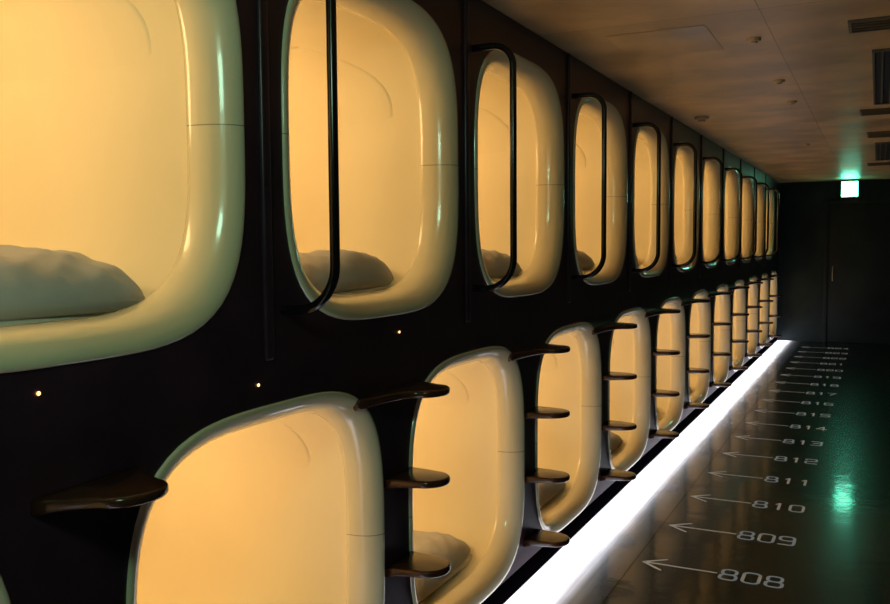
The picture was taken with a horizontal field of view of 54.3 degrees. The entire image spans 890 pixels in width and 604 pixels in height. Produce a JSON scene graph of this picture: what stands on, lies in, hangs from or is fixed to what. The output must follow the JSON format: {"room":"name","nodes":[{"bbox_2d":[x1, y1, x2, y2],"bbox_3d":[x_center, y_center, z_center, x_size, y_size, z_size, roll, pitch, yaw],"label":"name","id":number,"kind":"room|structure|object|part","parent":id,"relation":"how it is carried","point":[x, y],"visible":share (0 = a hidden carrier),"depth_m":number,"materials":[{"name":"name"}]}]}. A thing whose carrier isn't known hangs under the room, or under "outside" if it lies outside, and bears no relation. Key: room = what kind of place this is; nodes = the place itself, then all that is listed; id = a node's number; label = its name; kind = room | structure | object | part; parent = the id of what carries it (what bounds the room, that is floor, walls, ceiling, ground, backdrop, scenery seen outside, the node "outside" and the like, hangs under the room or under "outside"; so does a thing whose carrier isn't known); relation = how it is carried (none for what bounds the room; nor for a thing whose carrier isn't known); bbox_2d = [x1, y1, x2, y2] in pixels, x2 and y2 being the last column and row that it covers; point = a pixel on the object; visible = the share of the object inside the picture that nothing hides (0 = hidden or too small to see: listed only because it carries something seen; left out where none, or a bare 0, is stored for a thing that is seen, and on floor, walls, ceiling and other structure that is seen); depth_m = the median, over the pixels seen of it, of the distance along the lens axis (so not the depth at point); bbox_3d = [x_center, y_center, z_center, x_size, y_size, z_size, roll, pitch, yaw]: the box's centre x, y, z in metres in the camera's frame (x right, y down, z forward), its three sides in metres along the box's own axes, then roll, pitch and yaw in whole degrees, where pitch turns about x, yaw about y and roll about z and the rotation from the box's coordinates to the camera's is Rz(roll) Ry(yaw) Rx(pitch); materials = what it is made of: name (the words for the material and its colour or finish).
{"room":"capsule hotel","nodes":[
{"label":"capsule hotel","id":0,"kind":"room"},
{"bbox_2d":[0,0,779,603],"bbox_3d":[1.418,-0.156,5.832,0.001,2.267,16.100,1,4,26],"label":"wall","id":1,"kind":"structure","parent":0,"point":[89,420],"depth_m":2.15,"materials":[{"name":"paint"}]},
{"bbox_2d":[0,575,10,603],"bbox_3d":[-1.855,0.791,1.522,1.998,0.977,1.008,1,4,26],"label":"capsule","id":2,"kind":"object","parent":1,"relation":"attached to","point":[4,596],"visible":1,"depth_m":1.48},
{"bbox_2d":[30,465,168,516],"bbox_3d":[-0.598,0.356,1.604,0.175,0.037,0.250,1,4,26],"label":"step","id":3,"kind":"structure","parent":1,"relation":"attached to","point":[131,486],"depth_m":1.55,"materials":[{"name":"wood"}]},
{"bbox_2d":[0,0,244,373],"bbox_3d":[-1.514,-0.398,1.970,2.160,0.987,1.024,1,4,26],"label":"capsule","id":4,"kind":"object","parent":1,"relation":"attached to","point":[122,136],"visible":0.99,"depth_m":2.08},
{"bbox_2d":[0,312,111,325],"bbox_3d":[-1.586,0.032,2.047,1.700,0.030,0.800,1,4,26],"label":"mattress","id":5,"kind":"object","parent":4,"relation":"in","point":[57,318],"visible":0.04,"depth_m":1.73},
{"bbox_2d":[0,245,144,320],"bbox_3d":[-0.969,-0.048,1.790,0.388,0.152,0.627,2,4,31],"label":"pillow","id":6,"kind":"object","parent":5,"relation":"on","point":[34,282],"visible":0.95,"depth_m":1.78,"materials":[{"name":"fabric"}]},
{"bbox_3d":[-1.169,-0.710,2.206,0.982,0.268,0.172,1,4,26],"label":"wall moulding","id":7,"kind":"part","parent":4,"relation":"part of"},
{"bbox_2d":[126,391,384,603],"bbox_3d":[-1.300,0.716,2.634,1.998,0.977,1.008,1,4,26],"label":"capsule","id":8,"kind":"object","parent":1,"relation":"attached to","point":[282,502],"visible":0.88,"depth_m":2.74},
{"bbox_3d":[-0.885,0.399,2.832,0.982,0.268,0.172,1,4,26],"label":"wall moulding","id":9,"kind":"part","parent":8,"relation":"part of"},
{"bbox_2d":[256,0,274,360],"bbox_3d":[-0.434,-0.445,2.084,0.016,1.178,0.032,1,4,26],"label":"trim","id":10,"kind":"structure","parent":1,"relation":"attached to","point":[261,5],"depth_m":2.08,"materials":[{"name":"paint"}]},
{"bbox_2d":[280,0,457,319],"bbox_3d":[-1.001,-0.467,2.997,2.160,0.987,1.024,1,4,26],"label":"capsule","id":11,"kind":"object","parent":1,"relation":"attached to","point":[369,98],"visible":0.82,"depth_m":3.03},
{"bbox_3d":[-0.657,-0.780,3.233,0.982,0.268,0.172,1,4,26],"label":"wall moulding","id":12,"kind":"part","parent":11,"relation":"part of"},
{"bbox_2d":[334,286,388,293],"bbox_3d":[-1.073,-0.038,3.074,1.700,0.030,0.800,1,4,26],"label":"mattress","id":13,"kind":"object","parent":11,"relation":"in","point":[376,288],"visible":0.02,"depth_m":2.79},
{"bbox_2d":[299,249,393,291],"bbox_3d":[-0.447,-0.107,2.836,0.388,0.128,0.627,1,4,22],"label":"pillow","id":14,"kind":"object","parent":13,"relation":"on","point":[358,270],"visible":0.41,"depth_m":2.74,"materials":[{"name":"fabric"}]},
{"bbox_2d":[353,379,449,410],"bbox_3d":[-0.099,0.283,2.604,0.175,0.041,0.380,1,4,26],"label":"step","id":15,"kind":"structure","parent":1,"relation":"attached to","point":[415,388],"depth_m":2.58,"materials":[{"name":"wood"}]},
{"bbox_2d":[384,467,449,488],"bbox_3d":[-0.070,0.551,2.675,0.175,0.034,0.170,1,4,26],"label":"step","id":16,"kind":"structure","parent":1,"relation":"attached to","point":[409,477],"depth_m":2.64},
{"bbox_2d":[385,551,450,577],"bbox_3d":[-0.068,0.825,2.693,0.175,0.034,0.170,1,4,26],"label":"step","id":17,"kind":"structure","parent":1,"relation":"attached to","point":[412,563],"depth_m":2.66,"materials":[{"name":"wood"}]},
{"bbox_2d":[409,346,524,603],"bbox_3d":[-0.779,0.645,3.679,1.998,0.977,1.008,1,4,26],"label":"capsule","id":18,"kind":"object","parent":1,"relation":"attached to","point":[474,434],"visible":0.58,"depth_m":3.69},
{"bbox_2d":[418,554,471,603],"bbox_3d":[-0.784,1.071,3.711,1.700,0.030,0.800,1,4,26],"label":"mattress","id":19,"kind":"object","parent":18,"relation":"in","point":[468,558],"visible":0.03,"depth_m":3.46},
{"bbox_2d":[413,530,469,599],"bbox_3d":[-0.164,1.021,3.460,0.388,0.108,0.627,1,4,22],"label":"pillow","id":20,"kind":"object","parent":19,"relation":"on","point":[446,546],"visible":0.31,"depth_m":3.48,"materials":[{"name":"fabric"}]},
{"bbox_3d":[-0.364,0.328,3.877,0.982,0.268,0.172,1,4,26],"label":"wall moulding","id":21,"kind":"part","parent":18,"relation":"part of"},
{"bbox_2d":[463,0,470,321],"bbox_3d":[0.078,-0.515,3.111,0.016,1.178,0.032,1,4,26],"label":"trim","id":22,"kind":"structure","parent":1,"relation":"attached to","point":[466,67],"depth_m":3.10,"materials":[{"name":"paint"}]},
{"bbox_2d":[471,42,563,297],"bbox_3d":[-0.489,-0.537,4.024,2.160,0.987,1.024,1,4,26],"label":"capsule","id":23,"kind":"object","parent":1,"relation":"attached to","point":[519,134],"visible":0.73,"depth_m":4.03},
{"bbox_3d":[-0.145,-0.850,4.260,0.982,0.268,0.172,1,4,26],"label":"wall moulding","id":24,"kind":"part","parent":23,"relation":"part of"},
{"bbox_2d":[508,343,569,361],"bbox_3d":[0.418,0.213,3.640,0.175,0.041,0.380,1,4,26],"label":"step","id":25,"kind":"structure","parent":1,"relation":"attached to","point":[539,348],"depth_m":3.61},
{"bbox_2d":[523,529,569,546],"bbox_3d":[0.451,1.029,3.747,0.175,0.034,0.170,1,4,26],"label":"step","id":26,"kind":"structure","parent":1,"relation":"attached to","point":[538,537],"depth_m":3.71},
{"bbox_2d":[524,406,569,419],"bbox_3d":[0.447,0.480,3.711,0.175,0.034,0.170,1,4,26],"label":"step","id":27,"kind":"structure","parent":1,"relation":"attached to","point":[537,412],"depth_m":3.67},
{"bbox_2d":[525,468,569,482],"bbox_3d":[0.449,0.755,3.729,0.175,0.034,0.170,1,4,26],"label":"step","id":28,"kind":"structure","parent":1,"relation":"attached to","point":[538,475],"depth_m":3.69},
{"bbox_2d":[535,322,601,531],"bbox_3d":[-0.267,0.575,4.706,1.998,0.977,1.008,1,4,26],"label":"capsule","id":29,"kind":"object","parent":1,"relation":"attached to","point":[571,381],"visible":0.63,"depth_m":4.69},
{"bbox_2d":[539,493,558,507],"bbox_3d":[-0.271,1.001,4.738,1.700,0.030,0.800,1,4,26],"label":"mattress","id":30,"kind":"object","parent":29,"relation":"in","point":[552,497],"visible":0.04,"depth_m":4.41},
{"bbox_2d":[538,482,565,503],"bbox_3d":[0.348,0.951,4.487,0.388,0.109,0.627,2,4,31],"label":"pillow","id":31,"kind":"object","parent":30,"relation":"on","point":[546,491],"visible":0.15,"depth_m":4.42,"materials":[{"name":"fabric"}]},
{"bbox_3d":[0.149,0.258,4.904,0.982,0.268,0.172,1,4,26],"label":"wall moulding","id":32,"kind":"part","parent":29,"relation":"part of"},
{"bbox_2d":[567,53,570,302],"bbox_3d":[0.591,-0.584,4.138,0.016,1.178,0.032,1,4,26],"label":"trim","id":33,"kind":"structure","parent":1,"relation":"attached to","point":[568,54],"depth_m":4.13,"materials":[{"name":"paint"}]},
{"bbox_2d":[571,92,627,284],"bbox_3d":[0.024,-0.607,5.051,2.160,0.987,1.024,1,4,26],"label":"capsule","id":34,"kind":"object","parent":1,"relation":"attached to","point":[600,165],"visible":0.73,"depth_m":5.06},
{"bbox_3d":[0.368,-0.919,5.287,0.982,0.268,0.172,1,4,26],"label":"wall moulding","id":35,"kind":"part","parent":34,"relation":"part of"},
{"bbox_2d":[592,322,636,334],"bbox_3d":[0.930,0.143,4.668,0.175,0.041,0.380,1,4,26],"label":"step","id":36,"kind":"structure","parent":1,"relation":"attached to","point":[609,326],"depth_m":4.64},
{"bbox_2d":[600,468,635,480],"bbox_3d":[0.964,0.959,4.774,0.175,0.034,0.170,1,4,26],"label":"step","id":37,"kind":"structure","parent":1,"relation":"attached to","point":[609,474],"depth_m":4.73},
{"bbox_2d":[602,420,636,430],"bbox_3d":[0.962,0.685,4.756,0.175,0.034,0.170,1,4,26],"label":"step","id":38,"kind":"structure","parent":1,"relation":"attached to","point":[611,425],"depth_m":4.71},
{"bbox_2d":[602,371,636,380],"bbox_3d":[0.959,0.410,4.739,0.175,0.034,0.170,1,4,26],"label":"step","id":39,"kind":"structure","parent":1,"relation":"attached to","point":[610,375],"depth_m":4.69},
{"bbox_2d":[481,337,776,603],"bbox_3d":[1.404,1.019,5.918,0.049,0.088,16.100,1,4,26],"label":"baseboard","id":40,"kind":"structure","parent":1,"relation":"attached to","point":[528,569],"depth_m":4.61,"materials":[{"name":"black"}]},
{"bbox_2d":[608,307,650,470],"bbox_3d":[0.246,0.505,5.734,1.998,0.977,1.008,1,4,26],"label":"capsule","id":41,"kind":"object","parent":1,"relation":"attached to","point":[629,349],"visible":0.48,"depth_m":5.71},
{"bbox_2d":[628,92,632,290],"bbox_3d":[1.103,-0.654,5.166,0.016,1.178,0.032,1,4,26],"label":"trim","id":42,"kind":"structure","parent":1,"relation":"attached to","point":[631,93],"depth_m":5.15,"materials":[{"name":"paint"}]},
{"bbox_2d":[632,122,669,276],"bbox_3d":[0.536,-0.677,6.079,2.160,0.987,1.024,1,4,26],"label":"capsule","id":43,"kind":"object","parent":1,"relation":"attached to","point":[651,171],"visible":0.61,"depth_m":6.08},
{"bbox_2d":[645,308,680,317],"bbox_3d":[1.443,0.073,5.695,0.175,0.041,0.380,1,4,26],"label":"step","id":44,"kind":"structure","parent":1,"relation":"attached to","point":[657,311],"depth_m":5.67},
{"bbox_2d":[650,429,678,438],"bbox_3d":[1.476,0.889,5.801,0.175,0.034,0.170,1,4,26],"label":"step","id":45,"kind":"structure","parent":1,"relation":"attached to","point":[656,433],"depth_m":5.76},
{"bbox_2d":[651,389,679,397],"bbox_3d":[1.474,0.615,5.783,0.175,0.034,0.170,1,4,26],"label":"step","id":46,"kind":"structure","parent":1,"relation":"attached to","point":[656,393],"depth_m":5.74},
{"bbox_2d":[651,349,679,355],"bbox_3d":[1.472,0.341,5.766,0.175,0.034,0.170,1,4,26],"label":"step","id":47,"kind":"structure","parent":1,"relation":"attached to","point":[657,352],"depth_m":5.72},
{"bbox_2d":[655,297,685,430],"bbox_3d":[0.758,0.435,6.761,1.998,0.977,1.008,1,4,26],"label":"capsule","id":48,"kind":"object","parent":1,"relation":"attached to","point":[670,370],"visible":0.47,"depth_m":6.74},
{"bbox_2d":[670,117,673,282],"bbox_3d":[1.615,-0.724,6.193,0.016,1.178,0.032,1,4,26],"label":"trim","id":49,"kind":"structure","parent":1,"relation":"attached to","point":[672,118],"depth_m":6.18,"materials":[{"name":"paint"}]},
{"bbox_2d":[672,141,699,271],"bbox_3d":[1.048,-0.747,7.106,2.160,0.987,1.024,1,4,26],"label":"capsule","id":50,"kind":"object","parent":1,"relation":"attached to","point":[686,180],"visible":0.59,"depth_m":7.10},
{"bbox_2d":[681,298,710,305],"bbox_3d":[1.955,0.004,6.722,0.175,0.041,0.380,1,4,26],"label":"step","id":51,"kind":"structure","parent":1,"relation":"attached to","point":[691,300],"depth_m":6.69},
{"bbox_2d":[684,402,708,408],"bbox_3d":[1.988,0.820,6.828,0.175,0.034,0.170,1,4,26],"label":"step","id":52,"kind":"structure","parent":1,"relation":"attached to","point":[689,405],"depth_m":6.79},
{"bbox_2d":[686,368,709,373],"bbox_3d":[1.986,0.545,6.811,0.175,0.034,0.170,1,4,26],"label":"step","id":53,"kind":"structure","parent":1,"relation":"attached to","point":[688,370],"depth_m":6.76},
{"bbox_2d":[686,333,709,338],"bbox_3d":[1.984,0.271,6.793,0.175,0.034,0.170,1,4,26],"label":"step","id":54,"kind":"structure","parent":1,"relation":"attached to","point":[689,335],"depth_m":6.74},
{"bbox_2d":[688,289,710,402],"bbox_3d":[1.271,0.365,7.788,1.998,0.977,1.008,1,4,26],"label":"capsule","id":55,"kind":"object","parent":1,"relation":"attached to","point":[699,349],"visible":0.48,"depth_m":7.76},
{"bbox_2d":[699,135,702,276],"bbox_3d":[2.128,-0.794,7.220,0.016,1.178,0.032,1,4,26],"label":"trim","id":56,"kind":"structure","parent":1,"relation":"attached to","point":[701,158],"depth_m":7.21,"materials":[{"name":"paint"}]},
{"bbox_2d":[701,155,722,267],"bbox_3d":[1.561,-0.816,8.133,2.160,0.987,1.024,1,4,26],"label":"capsule","id":57,"kind":"object","parent":1,"relation":"attached to","point":[712,182],"visible":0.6,"depth_m":8.12},
{"bbox_2d":[708,291,732,297],"bbox_3d":[2.468,-0.066,7.749,0.175,0.041,0.380,1,4,26],"label":"step","id":58,"kind":"structure","parent":1,"relation":"attached to","point":[715,293],"depth_m":7.72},
{"bbox_2d":[710,381,731,386],"bbox_3d":[2.501,0.750,7.855,0.175,0.034,0.170,1,4,26],"label":"step","id":59,"kind":"structure","parent":1,"relation":"attached to","point":[713,383],"depth_m":7.81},
{"bbox_2d":[711,351,731,356],"bbox_3d":[2.499,0.475,7.838,0.175,0.034,0.170,1,4,26],"label":"step","id":60,"kind":"structure","parent":1,"relation":"attached to","point":[714,353],"depth_m":7.79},
{"bbox_2d":[711,321,731,325],"bbox_3d":[2.497,0.201,7.820,0.175,0.034,0.170,1,4,26],"label":"step","id":61,"kind":"structure","parent":1,"relation":"attached to","point":[714,323],"depth_m":7.76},
{"bbox_2d":[713,284,730,387],"bbox_3d":[1.783,0.295,8.815,1.998,0.977,1.008,1,4,26],"label":"capsule","id":62,"kind":"object","parent":1,"relation":"attached to","point":[722,303],"visible":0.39,"depth_m":8.79},
{"bbox_2d":[721,148,724,272],"bbox_3d":[2.640,-0.864,8.247,0.016,1.178,0.032,1,4,26],"label":"trim","id":63,"kind":"structure","parent":1,"relation":"attached to","point":[723,148],"depth_m":8.24,"materials":[{"name":"paint"}]},
{"bbox_2d":[723,166,742,264],"bbox_3d":[2.073,-0.886,9.160,2.160,0.987,1.024,1,4,26],"label":"capsule","id":64,"kind":"object","parent":1,"relation":"attached to","point":[732,198],"visible":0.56,"depth_m":9.15},
{"bbox_2d":[729,365,747,370],"bbox_3d":[3.013,0.680,8.882,0.175,0.034,0.170,1,4,26],"label":"step","id":65,"kind":"structure","parent":1,"relation":"attached to","point":[732,367],"depth_m":8.83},
{"bbox_2d":[732,279,745,371],"bbox_3d":[2.296,0.226,9.842,1.998,0.977,1.008,1,4,26],"label":"capsule","id":66,"kind":"object","parent":1,"relation":"attached to","point":[739,295],"visible":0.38,"depth_m":9.81},
{"bbox_2d":[728,286,749,290],"bbox_3d":[2.980,-0.136,8.776,0.175,0.041,0.380,1,4,26],"label":"step","id":67,"kind":"structure","parent":1,"relation":"attached to","point":[731,287],"depth_m":8.75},
{"bbox_2d":[730,339,748,343],"bbox_3d":[3.011,0.406,8.865,0.175,0.034,0.170,1,4,26],"label":"step","id":68,"kind":"structure","parent":1,"relation":"attached to","point":[731,340],"depth_m":8.82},
{"bbox_2d":[731,312,748,316],"bbox_3d":[3.009,0.131,8.847,0.175,0.034,0.170,1,4,26],"label":"step","id":69,"kind":"structure","parent":1,"relation":"attached to","point":[733,313],"depth_m":8.80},
{"bbox_2d":[739,159,741,269],"bbox_3d":[3.152,-0.933,9.274,0.016,1.178,0.032,1,4,26],"label":"trim","id":70,"kind":"structure","parent":1,"relation":"attached to","point":[740,159],"depth_m":9.24,"materials":[{"name":"paint"}]},
{"bbox_2d":[740,174,757,262],"bbox_3d":[2.586,-0.956,10.187,2.160,0.987,1.024,1,4,26],"label":"capsule","id":71,"kind":"object","parent":1,"relation":"attached to","point":[747,185],"visible":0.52,"depth_m":10.17},
{"bbox_2d":[747,276,758,358],"bbox_3d":[2.808,0.156,10.869,1.998,0.977,1.008,1,4,26],"label":"capsule","id":72,"kind":"object","parent":1,"relation":"attached to","point":[753,292],"visible":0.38,"depth_m":10.84},
{"bbox_2d":[745,353,761,356],"bbox_3d":[3.526,0.610,9.910,0.175,0.034,0.170,1,4,26],"label":"step","id":73,"kind":"structure","parent":1,"relation":"attached to","point":[746,354],"depth_m":9.86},
{"bbox_2d":[744,281,762,285],"bbox_3d":[3.493,-0.206,9.803,0.175,0.041,0.380,1,4,26],"label":"step","id":74,"kind":"structure","parent":1,"relation":"attached to","point":[748,282],"depth_m":9.77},
{"bbox_2d":[753,167,754,266],"bbox_3d":[3.665,-1.003,10.301,0.016,1.178,0.032,1,4,26],"label":"trim","id":75,"kind":"structure","parent":1,"relation":"attached to","point":[754,167],"depth_m":10.29,"materials":[{"name":"paint"}]},
{"bbox_2d":[746,329,761,332],"bbox_3d":[3.523,0.336,9.892,0.175,0.034,0.170,1,4,26],"label":"step","id":76,"kind":"structure","parent":1,"relation":"attached to","point":[747,330],"depth_m":9.84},
{"bbox_2d":[746,305,762,308],"bbox_3d":[3.521,0.061,9.874,0.175,0.034,0.170,1,4,26],"label":"step","id":77,"kind":"structure","parent":1,"relation":"attached to","point":[747,306],"depth_m":9.82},
{"bbox_2d":[754,181,769,260],"bbox_3d":[3.098,-1.026,11.214,2.160,0.987,1.024,1,4,26],"label":"capsule","id":78,"kind":"object","parent":1,"relation":"attached to","point":[759,254],"visible":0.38,"depth_m":11.19},
{"bbox_2d":[759,273,768,347],"bbox_3d":[3.320,0.086,11.896,1.998,0.977,1.008,1,4,26],"label":"capsule","id":79,"kind":"object","parent":1,"relation":"attached to","point":[764,288],"visible":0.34,"depth_m":11.86},
{"bbox_2d":[764,174,765,264],"bbox_3d":[4.177,-1.073,11.329,0.016,1.178,0.032,1,4,26],"label":"trim","id":80,"kind":"structure","parent":1,"relation":"attached to","point":[765,174],"depth_m":11.32,"materials":[{"name":"paint"}]},
{"bbox_2d":[757,343,772,346],"bbox_3d":[4.038,0.540,10.937,0.175,0.034,0.170,1,4,26],"label":"step","id":81,"kind":"structure","parent":1,"relation":"attached to","point":[758,344],"depth_m":10.88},
{"bbox_2d":[758,321,772,324],"bbox_3d":[4.036,0.266,10.919,0.175,0.034,0.170,1,4,26],"label":"step","id":82,"kind":"structure","parent":1,"relation":"attached to","point":[759,322],"depth_m":10.86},
{"bbox_2d":[757,278,773,281],"bbox_3d":[4.005,-0.276,10.831,0.175,0.041,0.380,1,4,26],"label":"step","id":83,"kind":"structure","parent":1,"relation":"attached to","point":[759,279],"depth_m":10.80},
{"bbox_2d":[759,299,773,302],"bbox_3d":[4.034,-0.009,10.902,0.175,0.034,0.170,1,4,26],"label":"step","id":84,"kind":"structure","parent":1,"relation":"attached to","point":[760,300],"depth_m":10.84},
{"bbox_2d":[765,186,779,258],"bbox_3d":[3.611,-1.096,12.242,2.160,0.987,1.024,1,4,26],"label":"capsule","id":85,"kind":"object","parent":1,"relation":"attached to","point":[770,253],"visible":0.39,"depth_m":12.21},
{"bbox_2d":[769,270,777,338],"bbox_3d":[3.833,0.016,12.924,1.998,0.977,1.008,1,4,26],"label":"capsule","id":86,"kind":"object","parent":1,"relation":"attached to","point":[773,283],"visible":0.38,"depth_m":12.89},
{"bbox_2d":[768,334,781,337],"bbox_3d":[4.551,0.470,11.964,0.175,0.034,0.170,1,4,26],"label":"step","id":87,"kind":"structure","parent":1,"relation":"attached to","point":[769,335],"depth_m":11.91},
{"bbox_2d":[767,275,782,277],"bbox_3d":[4.517,-0.346,11.858,0.175,0.041,0.380,1,4,26],"label":"step","id":88,"kind":"structure","parent":1,"relation":"attached to","point":[769,276],"depth_m":11.83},
{"bbox_2d":[481,0,889,182],"bbox_3d":[2.505,-1.310,5.211,2.550,0.100,16.100,1,4,26],"label":"ceiling","id":89,"kind":"structure","parent":0,"point":[825,68],"depth_m":4.49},
{"bbox_2d":[606,25,722,58],"bbox_3d":[0.996,-1.163,3.902,0.420,0.002,0.500,1,4,26],"label":"access hatch","id":90,"kind":"object","parent":89,"relation":"attached to","point":[692,39],"visible":1,"depth_m":3.88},
{"bbox_2d":[694,116,708,121],"bbox_3d":[1.824,-1.299,6.167,0.100,0.035,0.100,1,4,26],"label":"smoke detector","id":91,"kind":"object","parent":89,"relation":"attached to","point":[698,118],"visible":1,"depth_m":6.14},
{"bbox_2d":[747,37,760,43],"bbox_3d":[1.363,-1.152,3.832,0.060,0.022,0.060,1,4,26],"label":"sprinkler","id":92,"kind":"object","parent":89,"relation":"attached to","point":[752,40],"visible":1,"depth_m":3.81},
{"bbox_2d":[773,79,784,84],"bbox_3d":[1.853,-1.219,4.814,0.060,0.022,0.060,1,4,26],"label":"sprinkler","id":93,"kind":"object","parent":89,"relation":"attached to","point":[778,81],"visible":1,"depth_m":4.80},
{"bbox_2d":[787,100,796,104],"bbox_3d":[2.210,-1.267,5.529,0.060,0.022,0.060,1,4,26],"label":"sprinkler","id":94,"kind":"object","parent":89,"relation":"attached to","point":[793,102],"visible":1,"depth_m":5.51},
{"bbox_2d":[841,179,858,196],"bbox_3d":[5.739,-1.613,12.307,0.226,0.252,0.065,1,4,26],"label":"exit sign","id":95,"kind":"object","parent":89,"relation":"hanging from","point":[849,188],"visible":1,"depth_m":12.28,"materials":[{"name":"green"}]},
{"bbox_2d":[848,16,889,33],"bbox_3d":[1.896,-1.140,3.511,0.480,0.012,0.200,1,4,26],"label":"ceiling vent","id":96,"kind":"object","parent":89,"relation":"in","point":[883,22],"visible":1,"depth_m":3.57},
{"bbox_2d":[860,108,889,115],"bbox_3d":[3.086,-1.302,5.896,0.480,0.012,0.240,1,4,26],"label":"ceiling vent","id":97,"kind":"object","parent":89,"relation":"in","point":[879,111],"visible":1,"depth_m":5.94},
{"bbox_2d":[867,131,889,137],"bbox_3d":[3.725,-1.387,7.144,0.450,0.012,0.350,1,4,26],"label":"ceiling vent","id":98,"kind":"object","parent":89,"relation":"in","point":[877,134],"visible":1,"depth_m":7.18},
{"bbox_2d":[867,162,889,165],"bbox_3d":[5.059,-1.571,9.853,0.480,0.012,0.300,1,4,26],"label":"ceiling vent","id":99,"kind":"object","parent":89,"relation":"in","point":[879,163],"visible":1,"depth_m":9.89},
{"bbox_2d":[872,48,889,104],"bbox_3d":[2.475,-1.228,4.812,0.185,0.012,1.750,1,4,26],"label":"ceiling vent","id":100,"kind":"object","parent":89,"relation":"in","point":[880,57],"visible":1,"depth_m":4.69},
{"bbox_2d":[875,142,889,160],"bbox_3d":[4.357,-1.485,8.585,0.185,0.012,1.800,1,4,26],"label":"ceiling vent","id":101,"kind":"object","parent":89,"relation":"in","point":[882,149],"visible":1,"depth_m":8.49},
{"bbox_2d":[503,340,889,603],"bbox_3d":[2.524,1.139,5.368,2.550,0.100,16.100,1,4,26],"label":"floor","id":102,"kind":"structure","parent":0,"point":[840,554],"depth_m":4.83,"materials":[{"name":"tile"}]},
{"bbox_2d":[504,340,802,603],"bbox_3d":[1.589,1.066,5.829,0.358,0.001,16.060,1,4,26],"label":"light strip","id":103,"kind":"object","parent":102,"relation":"on","point":[585,570],"visible":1,"depth_m":4.83,"materials":[{"name":"plastic"}]},
{"bbox_2d":[642,559,783,587],"bbox_3d":[1.177,1.196,3.844,0.610,0.001,0.153,1,4,26],"label":"floor marking","id":104,"kind":"object","parent":102,"relation":"on","point":[649,561],"depth_m":3.80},
{"bbox_2d":[670,523,795,545],"bbox_3d":[1.433,1.161,4.357,0.610,0.001,0.153,1,4,26],"label":"floor marking","id":105,"kind":"object","parent":102,"relation":"on","point":[672,525],"depth_m":4.32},
{"bbox_2d":[691,495,804,511],"bbox_3d":[1.689,1.126,4.871,0.610,0.001,0.153,1,4,26],"label":"floor marking","id":106,"kind":"object","parent":102,"relation":"on","point":[755,502],"depth_m":4.83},
{"bbox_2d":[708,471,806,485],"bbox_3d":[1.932,1.090,5.391,0.580,0.001,0.153,1,4,26],"label":"floor marking","id":107,"kind":"object","parent":102,"relation":"on","point":[767,477],"depth_m":5.37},
{"bbox_2d":[724,452,817,463],"bbox_3d":[2.201,1.056,5.898,0.610,0.001,0.153,1,4,26],"label":"floor marking","id":108,"kind":"object","parent":102,"relation":"on","point":[728,453],"depth_m":5.87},
{"bbox_2d":[735,436,822,445],"bbox_3d":[2.458,1.021,6.412,0.610,0.001,0.153,1,4,26],"label":"floor marking","id":109,"kind":"object","parent":102,"relation":"on","point":[803,441],"depth_m":6.40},
{"bbox_2d":[745,422,826,429],"bbox_3d":[2.714,0.986,6.925,0.610,0.001,0.153,1,4,26],"label":"floor marking","id":110,"kind":"object","parent":102,"relation":"on","point":[745,422],"depth_m":6.89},
{"bbox_2d":[755,410,830,416],"bbox_3d":[2.970,0.951,7.439,0.610,0.001,0.153,1,4,26],"label":"floor marking","id":111,"kind":"object","parent":102,"relation":"on","point":[755,410],"depth_m":7.41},
{"bbox_2d":[763,399,832,405],"bbox_3d":[3.226,0.916,7.953,0.610,0.001,0.153,1,4,26],"label":"floor marking","id":112,"kind":"object","parent":102,"relation":"on","point":[803,402],"depth_m":7.92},
{"bbox_2d":[778,382,837,386],"bbox_3d":[3.739,0.846,8.980,0.610,0.001,0.153,1,4,26],"label":"floor marking","id":113,"kind":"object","parent":102,"relation":"on","point":[778,382],"depth_m":8.93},
{"bbox_2d":[777,179,889,343],"bbox_3d":[6.124,-0.577,12.524,2.550,2.355,0.100,1,4,26],"label":"wall","id":114,"kind":"structure","parent":0,"point":[802,204],"depth_m":12.86,"materials":[{"name":"paint"}]},
{"bbox_2d":[823,200,828,341],"bbox_3d":[5.582,-0.448,12.722,0.050,2.080,0.045,1,4,26],"label":"trim","id":115,"kind":"structure","parent":114,"relation":"attached to","point":[826,201],"depth_m":12.70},
{"bbox_2d":[826,202,889,343],"bbox_3d":[5.987,-0.415,12.505,0.870,2.025,0.074,1,4,26],"label":"door","id":116,"kind":"structure","parent":114,"relation":"in","point":[858,284],"depth_m":12.52,"materials":[{"name":"metal"}]},
{"bbox_2d":[829,198,889,202],"bbox_3d":[5.986,-1.451,12.452,0.870,0.050,0.045,1,4,26],"label":"trim","id":117,"kind":"structure","parent":114,"relation":"attached to","point":[882,199],"depth_m":12.45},
{"bbox_3d":[-0.561,-0.108,4.101,1.700,0.030,0.800,1,4,26],"label":"mattress","id":118,"kind":"object","parent":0,"visible":0},
{"bbox_2d":[481,249,521,276],"bbox_3d":[0.056,-0.175,3.845,0.388,0.127,0.627,2,4,31],"label":"pillow","id":119,"kind":"object","parent":118,"relation":"on","point":[496,263],"visible":0.25,"depth_m":3.79,"materials":[{"name":"fabric"}]},
{"bbox_3d":[-0.048,-0.178,5.129,1.700,0.030,0.800,1,4,26],"label":"mattress","id":120,"kind":"object","parent":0,"visible":0},
{"bbox_2d":[577,250,593,268],"bbox_3d":[0.569,-0.245,4.872,0.388,0.127,0.627,2,4,31],"label":"pillow","id":121,"kind":"object","parent":120,"relation":"on","point":[586,262],"visible":0.19,"depth_m":4.88,"materials":[{"name":"fabric"}]},
{"bbox_3d":[0.241,0.931,5.765,1.700,0.030,0.800,1,4,26],"label":"mattress","id":122,"kind":"object","parent":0,"visible":0},
{"bbox_2d":[610,431,621,449],"bbox_3d":[0.861,0.882,5.514,0.388,0.108,0.627,2,4,31],"label":"pillow","id":123,"kind":"object","parent":122,"relation":"on","point":[615,440],"visible":0.12,"depth_m":5.54,"materials":[{"name":"fabric"}]}
]}

